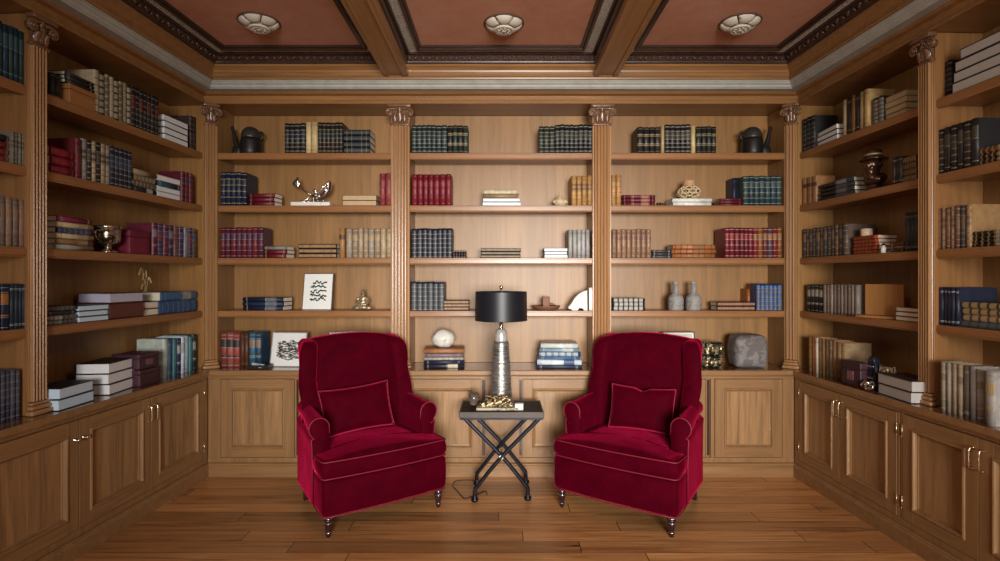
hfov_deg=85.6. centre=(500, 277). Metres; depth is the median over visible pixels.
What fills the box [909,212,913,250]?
book
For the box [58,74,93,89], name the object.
book
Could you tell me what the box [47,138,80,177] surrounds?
book
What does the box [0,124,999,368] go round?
books
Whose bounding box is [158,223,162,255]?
book
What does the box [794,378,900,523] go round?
base cabinet
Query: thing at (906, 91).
book
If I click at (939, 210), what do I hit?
book
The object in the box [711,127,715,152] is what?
book
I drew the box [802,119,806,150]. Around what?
book
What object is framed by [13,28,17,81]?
book
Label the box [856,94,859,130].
book
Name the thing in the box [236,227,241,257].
book
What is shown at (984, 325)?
book
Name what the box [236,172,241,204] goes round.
book
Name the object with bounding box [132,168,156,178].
book
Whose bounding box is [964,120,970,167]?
book
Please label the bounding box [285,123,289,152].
book
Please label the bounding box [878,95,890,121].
book
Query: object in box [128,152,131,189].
book
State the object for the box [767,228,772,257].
book
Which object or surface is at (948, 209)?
book
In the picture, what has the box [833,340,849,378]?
book
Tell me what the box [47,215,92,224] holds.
book
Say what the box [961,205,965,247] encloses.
book
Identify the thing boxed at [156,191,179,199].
book
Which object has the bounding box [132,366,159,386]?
box
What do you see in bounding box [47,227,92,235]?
book
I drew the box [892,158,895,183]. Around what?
book
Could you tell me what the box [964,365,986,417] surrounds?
book
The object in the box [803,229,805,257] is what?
book
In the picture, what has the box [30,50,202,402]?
bookcase
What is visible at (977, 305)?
book
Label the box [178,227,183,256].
book
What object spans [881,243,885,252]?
vial
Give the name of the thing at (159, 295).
book
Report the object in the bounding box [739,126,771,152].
kettle
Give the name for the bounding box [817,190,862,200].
book
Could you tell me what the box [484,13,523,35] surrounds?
rosette
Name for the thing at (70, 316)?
book
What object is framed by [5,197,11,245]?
book
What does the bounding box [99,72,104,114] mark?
book
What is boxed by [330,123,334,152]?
book
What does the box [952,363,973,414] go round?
book
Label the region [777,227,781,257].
book
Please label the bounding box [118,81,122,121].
book
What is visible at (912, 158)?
book
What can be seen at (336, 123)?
book
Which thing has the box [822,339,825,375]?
book
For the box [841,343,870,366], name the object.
book
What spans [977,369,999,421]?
book
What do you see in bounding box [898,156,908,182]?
book
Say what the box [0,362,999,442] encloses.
countertop
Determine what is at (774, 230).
book
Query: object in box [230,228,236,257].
book
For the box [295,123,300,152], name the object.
book
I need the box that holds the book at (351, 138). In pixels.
[343,135,374,145]
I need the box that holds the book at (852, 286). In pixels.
[851,285,854,315]
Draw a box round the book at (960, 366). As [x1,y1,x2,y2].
[958,364,980,416]
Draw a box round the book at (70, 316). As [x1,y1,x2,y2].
[47,314,76,320]
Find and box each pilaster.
[24,11,58,416]
[200,102,222,368]
[385,104,413,368]
[588,104,616,367]
[779,102,801,368]
[909,31,937,405]
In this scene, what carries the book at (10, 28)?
on the bookcase at (13, 94)
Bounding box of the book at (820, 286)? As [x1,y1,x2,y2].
[819,285,822,312]
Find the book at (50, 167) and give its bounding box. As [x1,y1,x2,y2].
[47,164,75,176]
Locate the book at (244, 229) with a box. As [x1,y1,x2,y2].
[241,227,246,257]
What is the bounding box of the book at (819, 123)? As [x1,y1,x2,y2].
[811,115,837,147]
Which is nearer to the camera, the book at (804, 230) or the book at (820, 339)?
the book at (820, 339)
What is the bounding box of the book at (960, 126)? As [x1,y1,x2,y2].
[957,122,963,169]
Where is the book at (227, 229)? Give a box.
[225,227,230,257]
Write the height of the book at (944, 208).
0.234 m
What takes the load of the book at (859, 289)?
on the bookcase at (894, 342)
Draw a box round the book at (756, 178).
[754,176,758,204]
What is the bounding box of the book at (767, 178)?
[765,176,769,204]
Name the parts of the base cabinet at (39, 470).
panel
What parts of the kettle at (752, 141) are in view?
lid, spout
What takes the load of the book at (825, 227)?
on the bookcase at (894, 342)
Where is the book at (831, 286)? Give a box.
[830,285,833,313]
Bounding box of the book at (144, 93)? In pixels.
[143,92,146,130]
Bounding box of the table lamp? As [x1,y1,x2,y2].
[475,285,526,405]
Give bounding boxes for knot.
[860,380,875,390]
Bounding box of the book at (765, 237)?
[763,228,767,257]
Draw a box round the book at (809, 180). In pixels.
[807,177,811,203]
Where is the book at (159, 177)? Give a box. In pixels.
[155,174,180,185]
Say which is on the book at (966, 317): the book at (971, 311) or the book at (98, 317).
the book at (971, 311)
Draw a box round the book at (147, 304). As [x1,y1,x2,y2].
[137,301,158,308]
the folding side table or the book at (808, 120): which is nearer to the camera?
the folding side table
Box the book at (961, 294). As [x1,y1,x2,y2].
[955,288,996,326]
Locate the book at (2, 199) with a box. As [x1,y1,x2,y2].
[0,196,4,245]
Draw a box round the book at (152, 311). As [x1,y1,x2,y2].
[143,308,158,315]
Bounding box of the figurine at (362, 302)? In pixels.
[352,289,371,309]
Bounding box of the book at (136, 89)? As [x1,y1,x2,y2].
[135,87,138,127]
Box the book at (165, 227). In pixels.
[163,225,168,255]
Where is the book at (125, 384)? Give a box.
[92,377,131,394]
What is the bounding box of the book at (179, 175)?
[159,171,184,200]
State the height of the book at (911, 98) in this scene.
0.038 m
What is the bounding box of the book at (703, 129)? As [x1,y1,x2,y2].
[701,126,706,152]
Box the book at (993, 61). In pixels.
[953,53,999,82]
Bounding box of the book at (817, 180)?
[812,175,834,202]
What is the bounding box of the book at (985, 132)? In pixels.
[971,117,999,166]
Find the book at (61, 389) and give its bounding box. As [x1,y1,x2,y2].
[47,380,93,399]
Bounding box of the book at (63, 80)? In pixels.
[61,78,93,92]
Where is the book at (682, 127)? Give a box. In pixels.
[680,124,684,152]
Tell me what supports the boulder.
on the countertop
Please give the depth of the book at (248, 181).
4.44 m
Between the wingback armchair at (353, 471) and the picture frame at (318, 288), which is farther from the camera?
the picture frame at (318, 288)
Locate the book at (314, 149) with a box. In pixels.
[311,122,317,152]
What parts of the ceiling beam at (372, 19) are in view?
beam moulding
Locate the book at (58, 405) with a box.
[51,390,94,410]
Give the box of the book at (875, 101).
[873,98,877,123]
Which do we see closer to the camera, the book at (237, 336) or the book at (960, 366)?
the book at (960, 366)
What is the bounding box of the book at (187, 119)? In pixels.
[170,115,192,148]
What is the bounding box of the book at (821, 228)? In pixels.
[820,227,822,256]
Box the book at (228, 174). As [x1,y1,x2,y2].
[226,172,230,204]
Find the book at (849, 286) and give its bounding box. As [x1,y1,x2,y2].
[848,285,850,315]
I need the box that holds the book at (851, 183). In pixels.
[818,181,864,193]
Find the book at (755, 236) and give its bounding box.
[753,228,757,257]
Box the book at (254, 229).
[252,227,257,257]
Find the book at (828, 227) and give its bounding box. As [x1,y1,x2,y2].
[827,226,830,255]
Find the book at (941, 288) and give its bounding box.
[940,287,943,324]
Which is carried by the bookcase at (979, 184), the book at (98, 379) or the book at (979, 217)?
the book at (979, 217)
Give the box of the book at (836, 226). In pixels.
[835,224,838,255]
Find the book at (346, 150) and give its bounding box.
[344,147,374,152]
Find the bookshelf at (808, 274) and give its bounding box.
[768,106,832,367]
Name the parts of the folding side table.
leg, leg, under rail, table frame, leg, leg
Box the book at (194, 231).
[192,229,196,257]
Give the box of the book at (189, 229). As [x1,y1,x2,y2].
[188,228,191,256]
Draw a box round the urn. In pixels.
[858,149,888,190]
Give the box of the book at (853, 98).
[851,95,855,132]
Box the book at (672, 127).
[670,124,674,152]
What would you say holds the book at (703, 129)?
on the bookcase at (661, 175)
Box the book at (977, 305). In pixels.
[960,302,999,309]
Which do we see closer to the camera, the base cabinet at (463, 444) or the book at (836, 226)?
the book at (836, 226)
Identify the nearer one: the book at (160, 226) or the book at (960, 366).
the book at (960, 366)
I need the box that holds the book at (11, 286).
[9,284,13,329]
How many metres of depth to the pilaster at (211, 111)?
4.36 m
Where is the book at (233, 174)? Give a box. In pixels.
[231,172,235,204]
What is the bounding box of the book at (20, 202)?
[18,199,23,246]
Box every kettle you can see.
[231,126,263,152]
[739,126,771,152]
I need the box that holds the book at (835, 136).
[818,134,842,145]
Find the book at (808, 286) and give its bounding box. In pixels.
[807,285,810,311]
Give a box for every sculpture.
[291,177,332,204]
[476,395,517,410]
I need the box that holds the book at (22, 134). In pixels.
[22,134,23,165]
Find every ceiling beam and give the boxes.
[340,0,407,75]
[594,0,661,75]
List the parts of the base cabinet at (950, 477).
moulding, panel, handle, handle, door, moulding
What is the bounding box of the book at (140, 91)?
[139,90,142,129]
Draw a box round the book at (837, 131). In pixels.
[817,128,842,142]
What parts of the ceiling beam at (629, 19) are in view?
beam moulding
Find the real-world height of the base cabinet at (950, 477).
0.680 m
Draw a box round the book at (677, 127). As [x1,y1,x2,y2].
[675,125,679,152]
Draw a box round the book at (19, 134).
[18,133,21,164]
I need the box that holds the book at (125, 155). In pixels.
[123,150,127,188]
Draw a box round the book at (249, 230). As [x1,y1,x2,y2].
[247,228,251,257]
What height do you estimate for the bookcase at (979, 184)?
2.133 m
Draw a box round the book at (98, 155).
[96,142,100,182]
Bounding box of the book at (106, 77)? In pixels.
[104,74,108,116]
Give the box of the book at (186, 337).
[163,335,188,371]
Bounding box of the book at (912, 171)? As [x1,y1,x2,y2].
[903,167,917,175]
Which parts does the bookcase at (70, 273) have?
panel, shelf, shelf, shelf, shelf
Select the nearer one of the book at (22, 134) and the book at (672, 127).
the book at (22, 134)
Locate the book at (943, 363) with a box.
[941,361,962,411]
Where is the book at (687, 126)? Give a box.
[685,124,690,152]
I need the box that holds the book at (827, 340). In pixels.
[826,339,841,376]
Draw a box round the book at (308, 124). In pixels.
[306,122,311,152]
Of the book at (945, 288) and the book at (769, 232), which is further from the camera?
the book at (769, 232)
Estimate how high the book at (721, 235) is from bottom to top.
0.247 m
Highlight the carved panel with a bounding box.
[877,364,896,390]
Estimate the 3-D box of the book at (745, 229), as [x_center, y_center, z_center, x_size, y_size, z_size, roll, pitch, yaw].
[2.008,-0.287,4.525,0.035,0.246,0.226,0,0,0]
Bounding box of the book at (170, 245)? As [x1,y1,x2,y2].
[168,225,172,255]
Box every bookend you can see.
[567,290,587,310]
[855,284,904,319]
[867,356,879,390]
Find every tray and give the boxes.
[248,363,271,369]
[531,305,559,310]
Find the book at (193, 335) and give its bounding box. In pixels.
[169,334,195,369]
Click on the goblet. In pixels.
(108, 236)
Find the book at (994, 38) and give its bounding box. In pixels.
[959,31,999,59]
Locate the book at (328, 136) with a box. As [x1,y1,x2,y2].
[326,122,330,152]
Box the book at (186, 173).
[185,172,188,201]
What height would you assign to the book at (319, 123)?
0.251 m
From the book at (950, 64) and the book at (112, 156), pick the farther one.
the book at (112, 156)
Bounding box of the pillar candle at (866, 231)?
[860,228,872,235]
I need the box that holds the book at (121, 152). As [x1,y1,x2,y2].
[119,149,123,187]
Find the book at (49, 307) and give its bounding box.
[47,305,76,311]
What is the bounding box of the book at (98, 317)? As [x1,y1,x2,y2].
[74,315,108,322]
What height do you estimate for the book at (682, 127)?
0.233 m
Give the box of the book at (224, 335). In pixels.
[221,330,236,366]
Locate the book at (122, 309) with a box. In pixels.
[76,302,143,318]
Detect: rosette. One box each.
[237,12,280,33]
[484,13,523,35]
[718,12,761,34]
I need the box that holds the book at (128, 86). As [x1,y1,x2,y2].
[127,85,130,124]
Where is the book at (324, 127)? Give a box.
[322,122,326,152]
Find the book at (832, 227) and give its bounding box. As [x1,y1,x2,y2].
[831,225,834,255]
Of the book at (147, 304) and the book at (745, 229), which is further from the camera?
the book at (745, 229)
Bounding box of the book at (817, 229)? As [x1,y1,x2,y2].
[816,227,819,256]
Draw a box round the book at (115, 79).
[114,78,117,119]
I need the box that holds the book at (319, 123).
[318,122,321,152]
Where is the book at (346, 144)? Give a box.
[344,141,374,151]
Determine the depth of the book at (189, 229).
4.26 m
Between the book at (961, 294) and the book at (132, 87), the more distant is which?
the book at (132, 87)
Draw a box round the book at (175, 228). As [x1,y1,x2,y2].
[173,226,178,255]
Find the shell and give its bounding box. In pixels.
[553,193,567,204]
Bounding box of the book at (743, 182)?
[737,176,748,204]
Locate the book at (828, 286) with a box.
[827,285,829,313]
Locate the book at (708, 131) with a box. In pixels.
[706,126,710,152]
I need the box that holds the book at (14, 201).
[12,199,17,246]
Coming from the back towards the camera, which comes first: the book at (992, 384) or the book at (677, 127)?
the book at (677, 127)
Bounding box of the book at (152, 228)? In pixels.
[126,223,157,254]
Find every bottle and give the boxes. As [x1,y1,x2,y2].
[668,282,683,310]
[685,282,701,310]
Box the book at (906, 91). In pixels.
[885,89,917,103]
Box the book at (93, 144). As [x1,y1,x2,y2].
[91,141,95,181]
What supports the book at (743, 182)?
on the bookcase at (661, 175)
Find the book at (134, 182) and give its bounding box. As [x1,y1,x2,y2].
[132,179,155,189]
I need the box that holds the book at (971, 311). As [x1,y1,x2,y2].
[961,308,999,316]
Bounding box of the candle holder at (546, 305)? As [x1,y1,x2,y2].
[531,297,559,310]
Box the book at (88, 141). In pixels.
[87,140,90,180]
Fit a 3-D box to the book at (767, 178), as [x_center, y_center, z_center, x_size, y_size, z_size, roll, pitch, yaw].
[2.185,-0.713,4.510,0.043,0.240,0.199,0,0,0]
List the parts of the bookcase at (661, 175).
shelf, shelf, shelf, shelf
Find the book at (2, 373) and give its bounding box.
[0,371,5,422]
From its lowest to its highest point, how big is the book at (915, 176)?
0.040 m
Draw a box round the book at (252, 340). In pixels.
[249,330,263,363]
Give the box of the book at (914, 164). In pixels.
[903,161,917,169]
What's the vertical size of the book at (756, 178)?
0.239 m
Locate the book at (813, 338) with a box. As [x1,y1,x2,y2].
[812,337,829,372]
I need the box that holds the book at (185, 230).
[183,228,187,256]
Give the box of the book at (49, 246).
[47,244,93,250]
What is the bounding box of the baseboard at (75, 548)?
[36,462,962,560]
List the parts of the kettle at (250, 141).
spout, lid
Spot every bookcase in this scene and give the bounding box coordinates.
[0,13,29,415]
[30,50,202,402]
[218,116,391,352]
[408,113,593,364]
[610,116,783,361]
[800,66,917,374]
[933,25,999,405]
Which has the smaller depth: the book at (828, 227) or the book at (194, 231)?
the book at (828, 227)
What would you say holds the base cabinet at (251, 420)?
on the floor
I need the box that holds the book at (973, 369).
[970,366,998,419]
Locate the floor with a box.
[74,459,925,560]
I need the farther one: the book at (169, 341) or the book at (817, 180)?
the book at (817, 180)
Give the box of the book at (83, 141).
[79,138,86,179]
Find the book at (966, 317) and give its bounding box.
[961,314,999,322]
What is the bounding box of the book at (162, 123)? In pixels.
[158,120,187,135]
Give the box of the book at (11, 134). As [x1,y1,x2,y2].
[0,131,14,163]
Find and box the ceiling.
[166,0,834,44]
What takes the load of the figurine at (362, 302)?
on the bookcase at (275, 170)
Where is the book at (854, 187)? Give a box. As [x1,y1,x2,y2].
[817,185,866,197]
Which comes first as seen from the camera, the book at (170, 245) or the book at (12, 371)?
the book at (12, 371)
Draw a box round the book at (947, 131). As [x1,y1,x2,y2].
[944,127,950,172]
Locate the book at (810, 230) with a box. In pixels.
[809,229,812,256]
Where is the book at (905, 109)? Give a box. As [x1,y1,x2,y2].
[885,108,913,118]
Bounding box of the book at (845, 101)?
[843,100,846,135]
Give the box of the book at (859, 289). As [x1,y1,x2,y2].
[855,285,864,314]
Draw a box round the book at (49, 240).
[47,238,92,245]
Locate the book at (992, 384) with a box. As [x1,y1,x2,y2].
[985,371,999,426]
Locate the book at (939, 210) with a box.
[938,209,941,248]
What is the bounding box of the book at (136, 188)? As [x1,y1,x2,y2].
[132,185,155,194]
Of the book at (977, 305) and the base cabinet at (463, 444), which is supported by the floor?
the base cabinet at (463, 444)
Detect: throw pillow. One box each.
[318,379,394,437]
[608,383,676,435]
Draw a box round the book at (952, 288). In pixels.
[951,287,991,325]
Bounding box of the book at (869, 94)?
[864,89,894,127]
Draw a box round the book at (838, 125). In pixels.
[818,123,842,136]
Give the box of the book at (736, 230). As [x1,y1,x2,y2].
[734,228,739,257]
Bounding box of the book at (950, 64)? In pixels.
[946,59,958,95]
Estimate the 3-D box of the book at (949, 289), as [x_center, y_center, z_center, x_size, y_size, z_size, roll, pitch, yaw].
[2.613,0.160,3.022,0.227,0.212,0.023,0,0,-2]
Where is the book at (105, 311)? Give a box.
[75,309,108,316]
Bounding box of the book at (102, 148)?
[100,144,104,183]
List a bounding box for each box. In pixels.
[61,83,95,111]
[111,230,149,254]
[112,351,158,369]
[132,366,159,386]
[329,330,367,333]
[515,403,523,409]
[841,359,867,387]
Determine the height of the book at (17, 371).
0.252 m
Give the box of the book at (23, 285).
[22,284,24,327]
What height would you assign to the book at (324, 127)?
0.250 m
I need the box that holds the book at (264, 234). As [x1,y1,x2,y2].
[258,227,271,257]
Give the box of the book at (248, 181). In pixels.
[241,172,256,204]
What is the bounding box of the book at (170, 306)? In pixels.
[158,299,195,313]
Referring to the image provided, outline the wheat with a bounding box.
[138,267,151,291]
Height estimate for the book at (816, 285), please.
0.218 m
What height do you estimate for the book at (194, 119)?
0.280 m
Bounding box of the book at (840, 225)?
[839,224,842,255]
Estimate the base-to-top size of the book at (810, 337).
0.273 m
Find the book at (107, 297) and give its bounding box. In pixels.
[76,292,143,302]
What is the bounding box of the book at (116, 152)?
[114,147,118,186]
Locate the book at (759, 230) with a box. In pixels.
[757,228,762,257]
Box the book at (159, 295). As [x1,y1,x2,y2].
[142,291,195,300]
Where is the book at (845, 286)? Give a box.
[844,285,847,314]
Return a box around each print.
[274,337,302,361]
[673,334,691,337]
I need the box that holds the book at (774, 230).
[772,228,776,257]
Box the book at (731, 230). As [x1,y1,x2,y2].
[729,228,733,257]
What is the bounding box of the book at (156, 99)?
[155,97,158,135]
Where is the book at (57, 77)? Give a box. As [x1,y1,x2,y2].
[55,74,60,98]
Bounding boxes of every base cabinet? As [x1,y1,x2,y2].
[0,418,80,560]
[77,378,207,535]
[208,378,300,462]
[411,378,589,462]
[699,378,793,462]
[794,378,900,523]
[900,411,999,560]
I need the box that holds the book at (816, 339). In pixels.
[815,338,818,373]
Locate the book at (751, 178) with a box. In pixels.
[749,176,753,204]
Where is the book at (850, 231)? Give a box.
[843,224,875,254]
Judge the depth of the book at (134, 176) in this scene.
3.77 m
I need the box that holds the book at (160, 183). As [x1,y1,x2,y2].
[155,180,179,189]
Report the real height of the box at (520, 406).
0.046 m
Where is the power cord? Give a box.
[452,480,486,498]
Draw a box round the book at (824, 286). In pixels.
[823,285,826,312]
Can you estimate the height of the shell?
0.116 m
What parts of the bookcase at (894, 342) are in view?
shelf, shelf, shelf, shelf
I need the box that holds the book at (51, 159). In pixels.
[47,155,74,168]
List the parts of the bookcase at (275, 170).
shelf, shelf, shelf, shelf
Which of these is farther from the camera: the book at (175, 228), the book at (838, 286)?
the book at (175, 228)
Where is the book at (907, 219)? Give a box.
[905,212,909,250]
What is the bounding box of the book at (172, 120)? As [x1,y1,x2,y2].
[158,114,188,129]
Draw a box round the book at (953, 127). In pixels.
[951,124,956,170]
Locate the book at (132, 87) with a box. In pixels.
[131,86,134,126]
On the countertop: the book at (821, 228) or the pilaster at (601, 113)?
the pilaster at (601, 113)
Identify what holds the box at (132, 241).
on the bookcase at (70, 273)
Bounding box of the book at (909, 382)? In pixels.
[877,372,924,392]
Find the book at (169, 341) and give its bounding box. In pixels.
[168,340,171,376]
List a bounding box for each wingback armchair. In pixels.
[297,332,445,537]
[554,332,703,537]
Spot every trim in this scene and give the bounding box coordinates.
[0,0,999,115]
[49,0,949,91]
[85,0,913,79]
[140,0,371,54]
[384,0,617,54]
[630,0,859,54]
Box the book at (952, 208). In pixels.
[951,207,954,248]
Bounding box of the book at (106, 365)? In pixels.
[73,357,131,373]
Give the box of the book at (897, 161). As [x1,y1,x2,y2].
[896,157,898,183]
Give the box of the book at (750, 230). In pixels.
[748,228,752,257]
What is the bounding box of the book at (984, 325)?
[960,320,999,329]
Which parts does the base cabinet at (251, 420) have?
moulding, panel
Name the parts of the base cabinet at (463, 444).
panel, moulding, door, door, panel, moulding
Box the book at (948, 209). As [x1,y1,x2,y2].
[946,207,950,248]
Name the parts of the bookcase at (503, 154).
panel, shelf, shelf, shelf, shelf, panel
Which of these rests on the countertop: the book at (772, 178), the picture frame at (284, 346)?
the picture frame at (284, 346)
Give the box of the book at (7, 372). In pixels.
[0,370,9,420]
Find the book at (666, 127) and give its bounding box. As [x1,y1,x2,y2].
[664,124,669,152]
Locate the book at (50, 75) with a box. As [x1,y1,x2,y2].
[47,72,54,95]
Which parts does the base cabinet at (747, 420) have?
door, door, panel, moulding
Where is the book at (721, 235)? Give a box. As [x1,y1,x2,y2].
[715,228,728,257]
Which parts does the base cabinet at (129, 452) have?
door, panel, moulding, handle, handle, door, panel, moulding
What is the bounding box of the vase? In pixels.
[677,180,700,197]
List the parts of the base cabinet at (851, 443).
moulding, panel, door, handle, moulding, door, panel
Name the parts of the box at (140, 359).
lid, label plate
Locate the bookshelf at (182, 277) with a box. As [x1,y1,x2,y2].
[169,106,233,367]
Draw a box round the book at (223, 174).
[221,172,225,204]
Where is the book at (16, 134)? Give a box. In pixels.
[15,132,17,163]
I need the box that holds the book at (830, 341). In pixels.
[829,340,832,377]
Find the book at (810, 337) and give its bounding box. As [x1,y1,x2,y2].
[809,336,824,371]
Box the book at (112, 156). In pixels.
[110,146,114,185]
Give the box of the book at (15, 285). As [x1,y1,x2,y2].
[14,284,17,328]
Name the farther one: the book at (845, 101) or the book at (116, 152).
the book at (845, 101)
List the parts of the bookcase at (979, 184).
shelf, shelf, shelf, shelf, panel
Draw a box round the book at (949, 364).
[946,362,967,412]
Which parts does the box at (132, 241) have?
lid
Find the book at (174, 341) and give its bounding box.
[168,339,176,375]
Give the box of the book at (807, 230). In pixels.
[806,229,808,257]
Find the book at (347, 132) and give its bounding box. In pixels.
[344,129,374,139]
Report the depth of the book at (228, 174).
4.42 m
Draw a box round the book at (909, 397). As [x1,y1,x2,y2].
[878,383,932,403]
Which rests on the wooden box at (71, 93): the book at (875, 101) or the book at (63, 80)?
the book at (63, 80)
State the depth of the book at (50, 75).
3.05 m
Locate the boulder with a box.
[727,333,767,367]
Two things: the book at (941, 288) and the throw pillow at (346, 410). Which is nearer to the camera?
the book at (941, 288)
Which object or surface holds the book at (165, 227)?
on the bookcase at (70, 273)
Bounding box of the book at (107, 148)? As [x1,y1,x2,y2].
[105,145,109,184]
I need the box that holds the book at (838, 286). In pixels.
[837,285,840,314]
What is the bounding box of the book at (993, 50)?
[954,42,999,72]
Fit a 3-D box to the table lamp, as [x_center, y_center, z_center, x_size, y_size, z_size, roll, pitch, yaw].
[0.001,0.499,4.025,0.389,0.888,0.389,0,0,-43]
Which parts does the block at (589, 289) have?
panel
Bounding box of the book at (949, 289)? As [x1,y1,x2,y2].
[948,288,950,325]
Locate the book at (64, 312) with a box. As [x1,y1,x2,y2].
[47,310,75,315]
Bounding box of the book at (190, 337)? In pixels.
[189,336,192,370]
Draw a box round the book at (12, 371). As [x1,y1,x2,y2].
[0,369,15,419]
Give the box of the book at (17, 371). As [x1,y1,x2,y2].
[15,369,19,417]
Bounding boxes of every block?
[587,287,591,310]
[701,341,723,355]
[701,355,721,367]
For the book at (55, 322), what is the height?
0.028 m
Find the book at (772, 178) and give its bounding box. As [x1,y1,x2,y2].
[770,176,775,204]
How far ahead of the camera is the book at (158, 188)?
4.02 m
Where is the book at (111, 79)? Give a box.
[109,77,113,118]
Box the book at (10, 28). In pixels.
[8,25,12,79]
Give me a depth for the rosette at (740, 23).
3.60 m
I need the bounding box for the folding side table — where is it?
[459,400,543,501]
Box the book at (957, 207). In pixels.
[955,205,961,247]
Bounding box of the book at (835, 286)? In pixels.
[834,285,836,313]
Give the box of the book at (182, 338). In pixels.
[156,336,184,372]
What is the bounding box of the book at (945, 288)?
[944,287,950,324]
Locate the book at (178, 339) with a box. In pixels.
[151,338,180,373]
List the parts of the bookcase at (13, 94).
shelf, shelf, shelf, shelf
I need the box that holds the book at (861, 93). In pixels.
[860,91,863,128]
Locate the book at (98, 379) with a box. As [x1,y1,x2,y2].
[73,368,132,384]
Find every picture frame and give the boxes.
[269,332,307,366]
[302,273,334,309]
[662,331,694,337]
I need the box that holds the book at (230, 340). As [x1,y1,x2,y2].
[227,331,241,366]
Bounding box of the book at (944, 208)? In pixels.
[942,207,946,248]
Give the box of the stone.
[432,329,454,346]
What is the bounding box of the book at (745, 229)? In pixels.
[744,228,747,257]
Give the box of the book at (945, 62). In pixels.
[945,62,945,95]
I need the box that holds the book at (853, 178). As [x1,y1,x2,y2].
[818,176,864,189]
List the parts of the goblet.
handle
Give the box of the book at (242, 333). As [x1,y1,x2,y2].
[241,330,253,366]
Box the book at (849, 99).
[847,98,850,133]
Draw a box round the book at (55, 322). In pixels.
[47,319,75,325]
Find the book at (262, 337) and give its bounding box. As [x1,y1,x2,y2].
[256,330,269,363]
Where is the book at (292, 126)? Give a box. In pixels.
[290,123,294,152]
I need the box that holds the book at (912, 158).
[903,154,917,163]
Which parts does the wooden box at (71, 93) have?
lid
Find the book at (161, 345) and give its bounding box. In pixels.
[137,339,167,377]
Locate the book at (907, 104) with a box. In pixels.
[885,101,917,115]
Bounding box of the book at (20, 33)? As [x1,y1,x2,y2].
[18,31,23,83]
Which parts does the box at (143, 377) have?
lid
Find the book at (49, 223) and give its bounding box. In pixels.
[47,221,92,229]
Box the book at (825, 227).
[823,226,826,256]
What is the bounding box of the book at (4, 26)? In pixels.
[2,24,7,77]
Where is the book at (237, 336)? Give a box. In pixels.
[234,331,242,366]
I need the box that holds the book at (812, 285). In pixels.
[811,284,814,311]
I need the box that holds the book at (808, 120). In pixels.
[806,116,810,149]
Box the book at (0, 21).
[0,21,1,75]
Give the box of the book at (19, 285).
[18,284,21,328]
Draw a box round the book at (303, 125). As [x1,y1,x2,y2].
[300,123,305,152]
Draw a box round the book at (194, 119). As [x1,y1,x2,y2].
[193,117,195,149]
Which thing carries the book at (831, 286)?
on the bookcase at (894, 342)
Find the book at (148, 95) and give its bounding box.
[147,94,150,132]
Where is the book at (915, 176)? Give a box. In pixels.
[903,174,917,181]
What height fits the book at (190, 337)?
0.268 m
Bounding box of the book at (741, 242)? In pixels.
[739,228,743,257]
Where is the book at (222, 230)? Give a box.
[220,228,224,257]
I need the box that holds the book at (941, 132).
[938,129,943,173]
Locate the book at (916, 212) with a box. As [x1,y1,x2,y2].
[914,211,917,250]
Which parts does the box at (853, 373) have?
label plate, lid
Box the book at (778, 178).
[776,176,781,204]
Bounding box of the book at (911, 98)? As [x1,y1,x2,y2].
[885,95,917,109]
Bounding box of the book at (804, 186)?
[802,178,806,204]
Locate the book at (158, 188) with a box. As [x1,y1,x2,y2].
[155,185,179,195]
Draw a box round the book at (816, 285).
[815,284,842,311]
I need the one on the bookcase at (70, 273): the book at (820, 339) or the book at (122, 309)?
the book at (122, 309)
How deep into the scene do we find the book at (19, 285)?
2.83 m
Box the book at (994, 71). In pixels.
[951,64,999,92]
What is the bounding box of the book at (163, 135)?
[158,133,187,146]
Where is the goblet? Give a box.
[92,225,123,252]
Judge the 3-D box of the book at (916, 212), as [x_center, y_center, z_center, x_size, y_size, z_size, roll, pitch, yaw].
[2.567,-0.281,3.255,0.156,0.236,0.031,0,0,-2]
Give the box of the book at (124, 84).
[123,83,126,123]
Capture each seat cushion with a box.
[313,425,445,479]
[554,425,686,479]
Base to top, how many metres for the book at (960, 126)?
0.254 m
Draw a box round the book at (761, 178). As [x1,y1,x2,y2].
[759,176,764,204]
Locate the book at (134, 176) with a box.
[132,173,156,184]
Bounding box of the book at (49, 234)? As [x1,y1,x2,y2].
[47,232,93,240]
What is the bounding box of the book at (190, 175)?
[189,173,192,202]
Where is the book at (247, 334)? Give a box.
[244,331,252,366]
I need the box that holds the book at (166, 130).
[158,127,187,141]
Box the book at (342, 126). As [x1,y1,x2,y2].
[339,122,347,152]
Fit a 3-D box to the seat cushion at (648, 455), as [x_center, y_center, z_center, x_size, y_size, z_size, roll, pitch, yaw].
[0.863,1.147,3.699,0.866,0.147,0.588,0,0,35]
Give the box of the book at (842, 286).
[841,285,843,314]
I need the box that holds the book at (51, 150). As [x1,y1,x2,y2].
[47,145,74,159]
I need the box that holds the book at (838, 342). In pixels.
[837,341,856,379]
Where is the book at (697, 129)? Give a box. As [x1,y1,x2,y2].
[695,127,700,152]
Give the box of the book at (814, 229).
[813,228,815,256]
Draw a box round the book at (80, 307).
[75,304,107,310]
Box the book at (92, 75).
[67,69,98,112]
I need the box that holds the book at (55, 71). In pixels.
[47,70,93,85]
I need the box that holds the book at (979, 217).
[966,204,999,247]
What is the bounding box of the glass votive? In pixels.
[469,392,478,404]
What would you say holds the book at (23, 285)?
on the bookcase at (13, 94)
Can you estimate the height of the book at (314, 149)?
0.255 m
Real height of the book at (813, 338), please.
0.275 m
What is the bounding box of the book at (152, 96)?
[151,95,154,134]
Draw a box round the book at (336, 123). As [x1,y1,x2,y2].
[335,122,338,152]
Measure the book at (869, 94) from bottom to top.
0.257 m
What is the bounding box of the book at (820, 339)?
[819,338,837,374]

